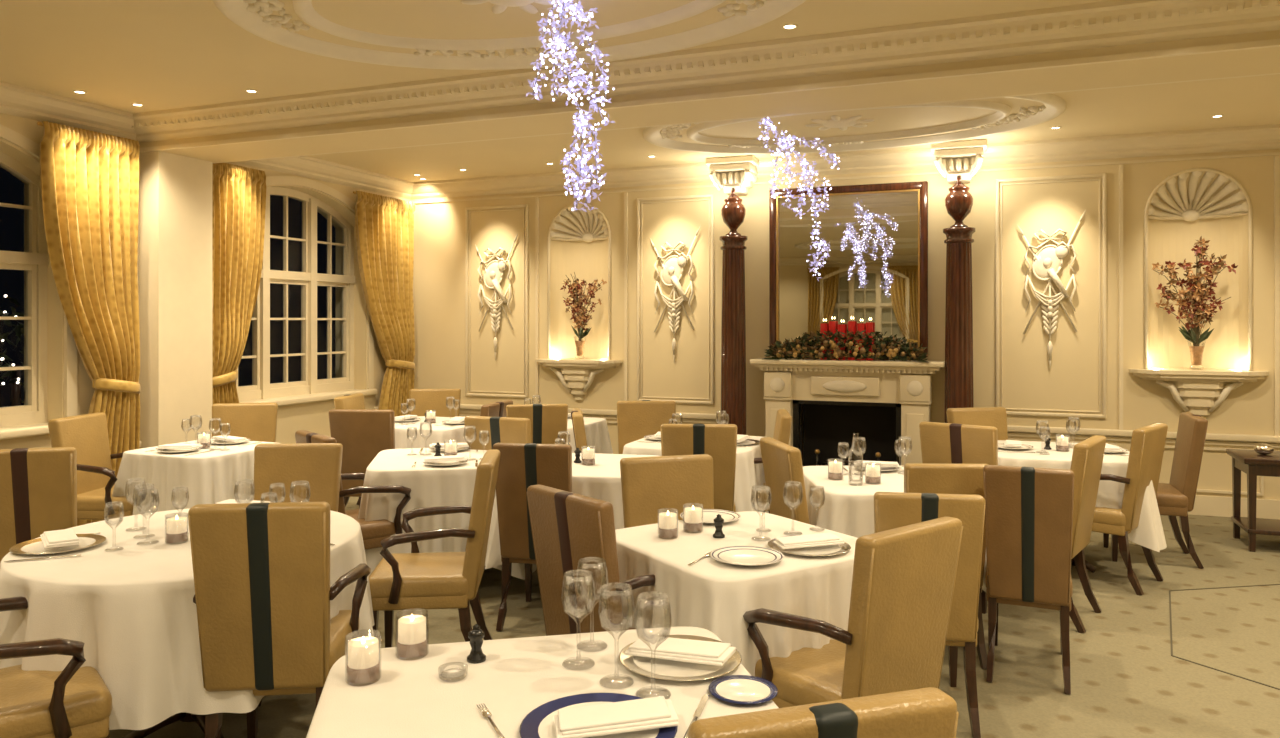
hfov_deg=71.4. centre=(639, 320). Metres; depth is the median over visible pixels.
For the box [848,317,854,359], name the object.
pillar candle
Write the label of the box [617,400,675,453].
dining chair
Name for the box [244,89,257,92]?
recessed light
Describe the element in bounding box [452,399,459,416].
wine glass
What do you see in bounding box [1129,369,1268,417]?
shelf
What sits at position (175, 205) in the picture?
wall pillar
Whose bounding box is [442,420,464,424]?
dinner plate
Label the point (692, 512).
candle jar
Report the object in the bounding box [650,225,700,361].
trophy
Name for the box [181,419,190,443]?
wine glass
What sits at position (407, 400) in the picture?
wine glass
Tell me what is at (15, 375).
shrub
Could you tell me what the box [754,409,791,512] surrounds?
dining chair
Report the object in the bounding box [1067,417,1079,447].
wine glass
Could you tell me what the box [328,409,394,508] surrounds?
dining chair
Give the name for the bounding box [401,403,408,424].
wine glass
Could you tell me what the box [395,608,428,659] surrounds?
candle jar
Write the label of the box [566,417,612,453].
tablecloth
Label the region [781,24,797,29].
recessed light
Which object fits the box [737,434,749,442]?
folded napkin
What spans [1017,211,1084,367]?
trophy
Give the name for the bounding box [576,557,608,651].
wine glass
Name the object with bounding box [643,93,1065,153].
ceiling medallion
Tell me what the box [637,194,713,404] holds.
trim
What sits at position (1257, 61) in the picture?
ceiling beam
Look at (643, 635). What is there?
wine glass
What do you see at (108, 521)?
wine glass
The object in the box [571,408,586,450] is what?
dining chair
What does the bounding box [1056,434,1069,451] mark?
candle jar
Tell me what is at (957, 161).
column capital
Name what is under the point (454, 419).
folded napkin
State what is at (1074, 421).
wine glass
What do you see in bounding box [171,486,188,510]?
wine glass
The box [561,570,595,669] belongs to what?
wine glass
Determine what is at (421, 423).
wine glass
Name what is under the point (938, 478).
dining chair
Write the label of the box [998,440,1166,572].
tablecloth
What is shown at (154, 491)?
wine glass
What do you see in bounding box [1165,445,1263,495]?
trim
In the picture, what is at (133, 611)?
tablecloth
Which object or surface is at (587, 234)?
niche shell moulding
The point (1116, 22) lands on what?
trim
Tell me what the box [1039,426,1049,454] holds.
wine glass
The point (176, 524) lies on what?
candle jar
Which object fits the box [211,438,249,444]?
dinner plate
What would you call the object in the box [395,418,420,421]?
dinner plate
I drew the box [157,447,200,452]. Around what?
dinner plate
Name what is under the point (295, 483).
wine glass
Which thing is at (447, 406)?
wine glass
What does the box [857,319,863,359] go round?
pillar candle
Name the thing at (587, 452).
candle jar
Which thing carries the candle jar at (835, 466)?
on the tablecloth at (847, 509)
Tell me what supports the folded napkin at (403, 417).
on the dinner plate at (412, 419)
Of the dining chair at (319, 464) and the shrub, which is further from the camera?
the shrub
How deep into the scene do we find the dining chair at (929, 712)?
1.44 m
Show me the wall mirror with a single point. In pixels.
(876, 268)
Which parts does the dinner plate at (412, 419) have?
plate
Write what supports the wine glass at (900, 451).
on the tablecloth at (847, 509)
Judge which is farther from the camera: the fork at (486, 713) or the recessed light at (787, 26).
the recessed light at (787, 26)
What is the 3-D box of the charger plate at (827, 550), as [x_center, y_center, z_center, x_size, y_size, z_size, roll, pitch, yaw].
[0.630,0.842,3.320,0.306,0.014,0.306,0,0,0]
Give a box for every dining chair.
[0,447,76,562]
[0,596,111,737]
[48,412,133,519]
[188,502,370,737]
[212,403,277,442]
[254,443,342,511]
[295,430,410,549]
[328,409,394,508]
[334,393,364,506]
[369,449,499,647]
[409,389,460,416]
[464,416,530,449]
[480,400,512,416]
[492,443,571,630]
[506,404,567,443]
[526,485,655,635]
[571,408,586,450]
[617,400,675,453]
[620,454,713,527]
[660,424,736,511]
[688,687,958,737]
[743,517,962,707]
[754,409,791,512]
[760,437,809,523]
[874,492,985,737]
[904,463,988,668]
[919,421,997,464]
[946,407,1007,439]
[981,435,1105,632]
[983,465,1073,693]
[1072,423,1167,595]
[1103,412,1207,568]
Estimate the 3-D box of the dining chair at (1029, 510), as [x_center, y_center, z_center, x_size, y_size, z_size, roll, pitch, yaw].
[1.791,1.121,4.105,0.365,0.971,0.571,0,0,24]
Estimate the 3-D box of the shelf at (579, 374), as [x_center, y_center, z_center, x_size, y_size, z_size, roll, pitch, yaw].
[-0.679,0.618,9.297,1.000,0.425,0.200,0,0,21]
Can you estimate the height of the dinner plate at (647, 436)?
0.019 m
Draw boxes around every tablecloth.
[0,508,374,737]
[112,439,274,514]
[306,627,777,737]
[358,448,536,579]
[395,416,466,448]
[485,453,655,568]
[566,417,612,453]
[615,511,857,675]
[623,434,768,512]
[803,466,986,591]
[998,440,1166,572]
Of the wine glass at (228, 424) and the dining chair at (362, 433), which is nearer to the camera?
the wine glass at (228, 424)
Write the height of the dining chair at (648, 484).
0.976 m
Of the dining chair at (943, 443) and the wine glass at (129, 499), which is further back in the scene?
the dining chair at (943, 443)
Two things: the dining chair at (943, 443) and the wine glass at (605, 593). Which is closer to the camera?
the wine glass at (605, 593)
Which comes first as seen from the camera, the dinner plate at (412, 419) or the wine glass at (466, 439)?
the wine glass at (466, 439)
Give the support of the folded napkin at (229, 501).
on the dinner plate
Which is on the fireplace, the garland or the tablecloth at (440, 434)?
the garland
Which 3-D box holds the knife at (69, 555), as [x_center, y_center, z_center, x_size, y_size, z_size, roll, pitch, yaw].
[-2.127,0.845,3.171,0.234,0.005,0.014,0,0,-20]
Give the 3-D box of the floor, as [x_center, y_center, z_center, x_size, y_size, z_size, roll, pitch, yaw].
[-0.504,1.650,2.167,10.500,0.100,14.280,0,0,21]
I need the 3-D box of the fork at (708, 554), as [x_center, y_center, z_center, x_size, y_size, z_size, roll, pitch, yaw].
[0.220,0.845,3.170,0.020,0.005,0.200,0,0,30]
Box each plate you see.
[9,534,105,554]
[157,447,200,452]
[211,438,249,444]
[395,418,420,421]
[424,460,467,465]
[429,447,468,451]
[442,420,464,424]
[519,693,677,737]
[619,635,741,680]
[644,435,660,440]
[680,509,740,522]
[708,675,777,703]
[710,546,783,565]
[737,439,759,444]
[767,535,850,555]
[853,465,899,471]
[998,443,1033,449]
[1104,448,1127,452]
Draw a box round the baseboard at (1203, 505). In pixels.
[1188,495,1279,519]
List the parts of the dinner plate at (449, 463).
plate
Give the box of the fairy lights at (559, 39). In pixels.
[526,0,614,211]
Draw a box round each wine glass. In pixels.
[104,501,123,551]
[125,478,146,530]
[133,483,154,538]
[136,488,159,544]
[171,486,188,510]
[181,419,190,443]
[189,415,201,443]
[209,418,221,449]
[220,423,230,450]
[234,479,254,502]
[260,492,277,502]
[269,483,285,502]
[289,481,310,501]
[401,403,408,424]
[406,399,415,423]
[407,427,416,454]
[419,422,431,454]
[446,397,454,409]
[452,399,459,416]
[464,426,476,459]
[479,430,489,459]
[532,395,540,403]
[555,438,565,443]
[557,431,570,444]
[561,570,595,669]
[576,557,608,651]
[598,582,634,688]
[634,591,671,698]
[671,413,682,423]
[716,411,726,423]
[720,414,728,423]
[751,485,770,540]
[755,487,771,531]
[783,481,802,535]
[809,486,824,530]
[837,442,848,474]
[852,437,865,474]
[894,440,905,471]
[897,436,911,474]
[1036,420,1048,452]
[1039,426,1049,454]
[1066,420,1075,444]
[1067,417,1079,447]
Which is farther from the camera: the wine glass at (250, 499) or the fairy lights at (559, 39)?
the fairy lights at (559, 39)
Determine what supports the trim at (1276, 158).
attached to the wall at (1071, 382)
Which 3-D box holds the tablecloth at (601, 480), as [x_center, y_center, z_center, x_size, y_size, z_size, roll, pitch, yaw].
[-0.321,1.223,5.299,1.003,0.746,0.993,0,0,10]
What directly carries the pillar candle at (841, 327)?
on the fireplace
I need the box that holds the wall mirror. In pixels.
[769,181,927,356]
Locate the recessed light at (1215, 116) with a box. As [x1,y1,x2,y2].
[1211,115,1223,117]
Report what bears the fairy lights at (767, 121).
hanging from the ceiling
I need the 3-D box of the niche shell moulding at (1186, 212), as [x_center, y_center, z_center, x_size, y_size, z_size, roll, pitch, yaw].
[4.660,-0.433,7.492,0.772,1.667,0.323,0,0,21]
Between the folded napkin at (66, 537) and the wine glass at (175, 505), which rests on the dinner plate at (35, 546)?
the folded napkin at (66, 537)
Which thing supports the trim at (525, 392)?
attached to the wall at (1071, 382)
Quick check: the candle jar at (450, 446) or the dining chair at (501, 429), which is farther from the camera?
the dining chair at (501, 429)
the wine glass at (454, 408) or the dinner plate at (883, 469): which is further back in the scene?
the wine glass at (454, 408)
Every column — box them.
[719,195,747,434]
[943,183,974,422]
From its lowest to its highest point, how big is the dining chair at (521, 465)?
0.980 m
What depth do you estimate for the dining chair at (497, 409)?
6.80 m
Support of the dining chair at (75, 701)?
on the floor
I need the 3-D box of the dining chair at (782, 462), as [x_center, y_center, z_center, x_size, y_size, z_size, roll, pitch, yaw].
[0.964,1.118,4.660,0.564,0.976,0.468,0,0,-10]
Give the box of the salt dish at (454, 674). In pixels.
[438,662,467,681]
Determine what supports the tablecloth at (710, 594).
on the floor
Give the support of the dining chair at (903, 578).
on the floor
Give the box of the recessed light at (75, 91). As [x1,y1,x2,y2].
[72,90,86,93]
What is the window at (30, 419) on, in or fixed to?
in the wall at (312, 416)
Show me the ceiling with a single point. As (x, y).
(158, 55)
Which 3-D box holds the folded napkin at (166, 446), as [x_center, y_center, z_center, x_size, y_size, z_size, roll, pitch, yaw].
[-2.995,0.814,5.785,0.261,0.024,0.106,0,0,4]
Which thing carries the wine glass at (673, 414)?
on the tablecloth at (748, 474)
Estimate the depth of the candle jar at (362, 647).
2.08 m
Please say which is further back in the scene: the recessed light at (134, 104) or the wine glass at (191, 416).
the recessed light at (134, 104)
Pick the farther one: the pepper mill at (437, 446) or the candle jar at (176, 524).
the pepper mill at (437, 446)
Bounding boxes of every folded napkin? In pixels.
[40,529,78,547]
[155,444,202,448]
[211,435,247,441]
[215,499,270,503]
[395,415,417,419]
[423,455,467,462]
[430,443,468,447]
[448,417,464,422]
[554,696,678,737]
[624,637,735,665]
[654,432,660,437]
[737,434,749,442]
[773,532,844,548]
[854,460,899,467]
[1004,440,1021,446]
[1105,443,1121,450]
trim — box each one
[0,81,413,198]
[131,0,1279,152]
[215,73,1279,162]
[410,124,1279,199]
[414,152,1279,446]
[465,204,527,397]
[535,156,1278,435]
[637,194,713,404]
[995,173,1106,417]
[1008,438,1116,445]
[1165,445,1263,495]
[1169,590,1172,654]
[1170,584,1279,590]
[1171,655,1279,689]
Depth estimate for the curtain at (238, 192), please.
7.54 m
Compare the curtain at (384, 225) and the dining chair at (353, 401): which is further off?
the curtain at (384, 225)
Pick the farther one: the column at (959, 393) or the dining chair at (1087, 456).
the column at (959, 393)
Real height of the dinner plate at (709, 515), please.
0.019 m
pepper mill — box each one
[434,443,441,455]
[467,624,485,663]
[574,448,580,462]
[713,514,724,537]
[1044,436,1051,449]
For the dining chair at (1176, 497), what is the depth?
5.80 m
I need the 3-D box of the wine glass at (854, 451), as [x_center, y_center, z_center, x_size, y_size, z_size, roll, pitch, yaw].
[1.210,0.747,4.920,0.080,0.205,0.080,0,0,21]
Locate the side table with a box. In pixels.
[1226,443,1279,551]
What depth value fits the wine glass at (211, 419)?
5.87 m
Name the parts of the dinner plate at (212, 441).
plate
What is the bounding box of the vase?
[560,272,606,358]
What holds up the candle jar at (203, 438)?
on the tablecloth at (210, 477)
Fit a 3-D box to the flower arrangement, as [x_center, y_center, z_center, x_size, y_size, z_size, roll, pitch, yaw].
[4.579,-0.153,7.371,0.608,1.106,0.184,0,0,21]
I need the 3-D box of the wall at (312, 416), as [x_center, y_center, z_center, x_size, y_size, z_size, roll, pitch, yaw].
[-5.215,0.025,3.985,0.400,3.150,14.280,0,0,21]
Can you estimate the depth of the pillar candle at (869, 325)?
8.19 m
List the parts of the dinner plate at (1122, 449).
plate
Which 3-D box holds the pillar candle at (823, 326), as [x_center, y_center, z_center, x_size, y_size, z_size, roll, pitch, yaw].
[1.727,0.169,8.364,0.064,0.385,0.064,0,0,21]
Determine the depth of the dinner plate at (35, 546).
3.33 m
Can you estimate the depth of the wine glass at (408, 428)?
5.63 m
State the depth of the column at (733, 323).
8.46 m
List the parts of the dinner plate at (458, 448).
plate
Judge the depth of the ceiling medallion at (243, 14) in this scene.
4.81 m
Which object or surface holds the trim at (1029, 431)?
attached to the wall at (1071, 382)
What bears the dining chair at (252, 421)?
on the floor
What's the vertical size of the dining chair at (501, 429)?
0.980 m
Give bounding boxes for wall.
[0,113,409,448]
[410,149,1279,499]
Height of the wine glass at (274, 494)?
0.175 m
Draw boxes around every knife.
[4,555,80,561]
[684,694,708,737]
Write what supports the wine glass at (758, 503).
on the tablecloth at (710, 594)
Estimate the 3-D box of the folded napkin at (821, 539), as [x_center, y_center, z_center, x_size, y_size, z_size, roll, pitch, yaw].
[0.630,0.819,3.321,0.261,0.024,0.106,0,0,-15]
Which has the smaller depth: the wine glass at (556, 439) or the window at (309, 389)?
the wine glass at (556, 439)
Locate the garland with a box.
[763,329,929,361]
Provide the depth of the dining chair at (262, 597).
2.91 m
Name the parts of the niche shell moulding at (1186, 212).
shell moulding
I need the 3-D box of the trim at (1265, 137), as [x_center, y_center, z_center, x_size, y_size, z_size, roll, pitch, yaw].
[1.921,-1.468,8.311,9.800,0.165,0.170,0,0,21]
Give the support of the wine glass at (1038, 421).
on the tablecloth at (1149, 533)
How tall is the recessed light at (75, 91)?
0.006 m
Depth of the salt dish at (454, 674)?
2.12 m
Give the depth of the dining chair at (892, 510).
3.43 m
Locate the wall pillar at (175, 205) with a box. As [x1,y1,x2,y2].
[138,151,211,448]
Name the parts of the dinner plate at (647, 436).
plate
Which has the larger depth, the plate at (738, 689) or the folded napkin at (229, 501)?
the folded napkin at (229, 501)
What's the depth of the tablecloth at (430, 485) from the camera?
5.09 m
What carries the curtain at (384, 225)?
hanging from the wall at (312, 416)
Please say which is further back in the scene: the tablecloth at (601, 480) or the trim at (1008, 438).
the trim at (1008, 438)
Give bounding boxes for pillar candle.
[820,319,826,359]
[829,317,835,359]
[838,320,844,359]
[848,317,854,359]
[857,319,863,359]
[866,318,872,359]
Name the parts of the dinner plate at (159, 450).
plate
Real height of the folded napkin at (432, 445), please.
0.024 m
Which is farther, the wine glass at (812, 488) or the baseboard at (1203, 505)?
the baseboard at (1203, 505)
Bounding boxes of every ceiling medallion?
[213,0,805,69]
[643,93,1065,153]
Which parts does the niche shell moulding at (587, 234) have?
shell moulding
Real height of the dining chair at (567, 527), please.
0.980 m
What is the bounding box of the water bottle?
[848,433,862,485]
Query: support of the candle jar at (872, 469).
on the tablecloth at (847, 509)
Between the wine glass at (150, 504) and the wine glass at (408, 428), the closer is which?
the wine glass at (150, 504)
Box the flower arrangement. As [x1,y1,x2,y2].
[1152,236,1237,368]
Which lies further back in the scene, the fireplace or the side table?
the fireplace
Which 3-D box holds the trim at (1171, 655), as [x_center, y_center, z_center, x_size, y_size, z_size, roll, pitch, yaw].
[2.773,1.598,3.866,0.008,0.004,0.898,0,0,-31]
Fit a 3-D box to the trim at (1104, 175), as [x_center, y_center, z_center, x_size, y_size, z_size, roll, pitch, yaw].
[3.570,-0.215,7.752,0.880,2.090,0.026,0,0,21]
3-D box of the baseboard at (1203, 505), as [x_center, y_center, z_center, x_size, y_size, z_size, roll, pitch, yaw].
[1.947,1.520,8.379,9.800,0.160,0.024,0,0,21]
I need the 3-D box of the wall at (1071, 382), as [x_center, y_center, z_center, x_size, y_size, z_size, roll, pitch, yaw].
[2.032,0.025,8.600,9.800,3.150,0.450,0,0,21]
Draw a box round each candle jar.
[165,512,188,543]
[197,432,210,448]
[345,629,380,685]
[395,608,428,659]
[426,410,435,422]
[444,440,456,455]
[581,446,594,465]
[658,508,677,538]
[683,503,702,532]
[828,458,842,479]
[865,462,880,484]
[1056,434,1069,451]
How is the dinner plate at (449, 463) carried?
on the tablecloth at (430, 485)
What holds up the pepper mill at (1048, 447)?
on the tablecloth at (1149, 533)
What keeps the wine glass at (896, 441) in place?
on the tablecloth at (847, 509)
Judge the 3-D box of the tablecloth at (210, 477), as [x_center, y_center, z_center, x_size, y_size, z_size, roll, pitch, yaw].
[-2.925,1.223,5.974,0.902,0.746,0.923,0,0,21]
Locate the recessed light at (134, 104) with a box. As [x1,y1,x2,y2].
[131,103,144,106]
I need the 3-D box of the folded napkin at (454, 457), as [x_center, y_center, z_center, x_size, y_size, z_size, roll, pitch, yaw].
[-1.149,0.814,5.265,0.261,0.024,0.106,0,0,-11]
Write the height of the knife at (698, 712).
0.005 m
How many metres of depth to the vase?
9.36 m
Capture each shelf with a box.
[535,359,622,399]
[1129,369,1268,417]
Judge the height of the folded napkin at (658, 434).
0.024 m
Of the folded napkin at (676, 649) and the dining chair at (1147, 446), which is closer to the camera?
the folded napkin at (676, 649)
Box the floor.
[109,497,1279,737]
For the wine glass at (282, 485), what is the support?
on the tablecloth at (133, 611)
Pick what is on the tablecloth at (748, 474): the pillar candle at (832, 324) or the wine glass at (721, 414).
the wine glass at (721, 414)
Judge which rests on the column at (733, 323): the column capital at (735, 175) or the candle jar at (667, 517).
the column capital at (735, 175)
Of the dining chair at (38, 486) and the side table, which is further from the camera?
the side table
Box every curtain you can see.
[37,121,140,525]
[212,163,265,404]
[353,191,414,416]
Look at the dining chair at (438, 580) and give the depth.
3.93 m
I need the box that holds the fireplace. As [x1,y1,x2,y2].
[750,358,944,465]
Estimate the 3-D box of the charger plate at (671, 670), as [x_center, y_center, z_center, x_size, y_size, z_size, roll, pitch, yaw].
[0.100,0.842,2.220,0.306,0.014,0.306,0,0,0]
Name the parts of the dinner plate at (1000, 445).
plate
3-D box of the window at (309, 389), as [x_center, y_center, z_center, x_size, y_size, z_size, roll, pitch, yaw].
[-3.331,-0.292,8.574,0.309,2.154,2.140,0,0,21]
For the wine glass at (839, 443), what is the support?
on the tablecloth at (847, 509)
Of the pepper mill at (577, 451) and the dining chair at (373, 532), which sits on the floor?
the dining chair at (373, 532)
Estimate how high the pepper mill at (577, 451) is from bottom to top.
0.090 m
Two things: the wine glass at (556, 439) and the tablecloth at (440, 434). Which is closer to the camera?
the wine glass at (556, 439)
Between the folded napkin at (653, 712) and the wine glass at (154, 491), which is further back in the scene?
the wine glass at (154, 491)
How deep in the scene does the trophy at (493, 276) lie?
9.69 m
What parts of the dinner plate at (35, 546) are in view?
plate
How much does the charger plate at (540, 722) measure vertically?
0.014 m
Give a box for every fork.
[477,703,504,737]
[688,551,711,565]
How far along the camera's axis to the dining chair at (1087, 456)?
4.67 m
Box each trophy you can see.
[475,233,517,360]
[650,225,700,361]
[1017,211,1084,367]
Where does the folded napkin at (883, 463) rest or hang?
on the dinner plate at (883, 469)
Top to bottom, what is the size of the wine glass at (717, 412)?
0.205 m
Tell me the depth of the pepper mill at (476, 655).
2.22 m
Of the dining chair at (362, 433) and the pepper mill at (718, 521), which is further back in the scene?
the dining chair at (362, 433)
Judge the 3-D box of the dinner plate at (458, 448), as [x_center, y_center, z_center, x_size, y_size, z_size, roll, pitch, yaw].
[-1.250,0.840,5.836,0.260,0.019,0.260,0,0,-10]
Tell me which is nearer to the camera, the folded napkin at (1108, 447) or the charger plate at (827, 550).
the charger plate at (827, 550)
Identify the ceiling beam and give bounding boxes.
[139,30,1279,162]
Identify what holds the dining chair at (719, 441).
on the floor
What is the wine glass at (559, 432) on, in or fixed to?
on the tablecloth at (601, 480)
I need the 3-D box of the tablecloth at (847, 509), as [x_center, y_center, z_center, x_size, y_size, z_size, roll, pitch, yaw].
[1.350,1.223,4.798,1.044,0.746,1.033,0,0,0]
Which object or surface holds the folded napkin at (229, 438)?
on the dinner plate at (212, 441)
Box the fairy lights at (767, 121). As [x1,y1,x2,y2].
[757,116,839,280]
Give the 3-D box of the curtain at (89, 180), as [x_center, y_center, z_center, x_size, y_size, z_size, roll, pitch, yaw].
[-3.920,0.105,6.383,0.178,2.930,0.764,0,0,18]
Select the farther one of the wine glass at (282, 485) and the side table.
the side table
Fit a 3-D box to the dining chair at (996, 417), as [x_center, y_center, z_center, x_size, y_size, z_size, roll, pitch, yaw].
[2.509,1.118,6.230,0.468,0.976,0.564,0,0,-15]
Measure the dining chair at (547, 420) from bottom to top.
0.980 m
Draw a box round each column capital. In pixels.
[705,155,758,195]
[930,139,986,183]
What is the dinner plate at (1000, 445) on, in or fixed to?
on the tablecloth at (1149, 533)
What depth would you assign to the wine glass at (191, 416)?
6.07 m
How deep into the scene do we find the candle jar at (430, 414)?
7.38 m
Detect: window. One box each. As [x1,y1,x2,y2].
[0,124,76,439]
[235,176,376,405]
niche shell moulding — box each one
[547,203,610,359]
[1144,168,1252,369]
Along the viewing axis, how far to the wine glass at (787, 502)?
3.54 m
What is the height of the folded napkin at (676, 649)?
0.024 m
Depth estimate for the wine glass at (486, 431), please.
5.45 m
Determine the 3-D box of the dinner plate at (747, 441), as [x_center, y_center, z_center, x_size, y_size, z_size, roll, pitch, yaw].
[0.681,0.842,6.180,0.306,0.014,0.306,0,0,21]
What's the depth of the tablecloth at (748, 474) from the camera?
5.86 m
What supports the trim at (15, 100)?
attached to the wall at (312, 416)
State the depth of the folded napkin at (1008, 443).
5.83 m
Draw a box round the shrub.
[0,295,23,405]
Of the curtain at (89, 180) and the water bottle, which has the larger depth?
the curtain at (89, 180)
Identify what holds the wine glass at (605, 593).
on the tablecloth at (517, 676)
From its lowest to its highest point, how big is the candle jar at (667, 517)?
0.105 m
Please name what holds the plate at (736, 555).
on the tablecloth at (710, 594)
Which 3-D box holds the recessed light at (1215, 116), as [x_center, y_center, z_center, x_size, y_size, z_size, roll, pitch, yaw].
[4.365,-1.546,6.730,0.088,0.006,0.088,0,0,21]
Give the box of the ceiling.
[0,0,1279,181]
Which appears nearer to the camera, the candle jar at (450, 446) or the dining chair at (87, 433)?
the candle jar at (450, 446)
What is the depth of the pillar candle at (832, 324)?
8.31 m
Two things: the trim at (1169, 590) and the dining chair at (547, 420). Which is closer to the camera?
the trim at (1169, 590)
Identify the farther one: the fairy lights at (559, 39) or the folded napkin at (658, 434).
the folded napkin at (658, 434)
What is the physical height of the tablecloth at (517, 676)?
0.746 m
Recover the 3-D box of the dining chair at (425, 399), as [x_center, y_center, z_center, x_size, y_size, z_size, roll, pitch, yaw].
[-1.880,1.118,8.023,0.468,0.976,0.564,0,0,-5]
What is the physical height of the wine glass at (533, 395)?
0.205 m
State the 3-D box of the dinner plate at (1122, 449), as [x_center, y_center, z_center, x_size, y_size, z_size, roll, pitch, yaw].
[3.021,0.840,5.777,0.260,0.019,0.260,0,0,15]
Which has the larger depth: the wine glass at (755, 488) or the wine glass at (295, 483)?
the wine glass at (295, 483)
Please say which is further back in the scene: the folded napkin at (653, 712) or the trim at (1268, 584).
the trim at (1268, 584)

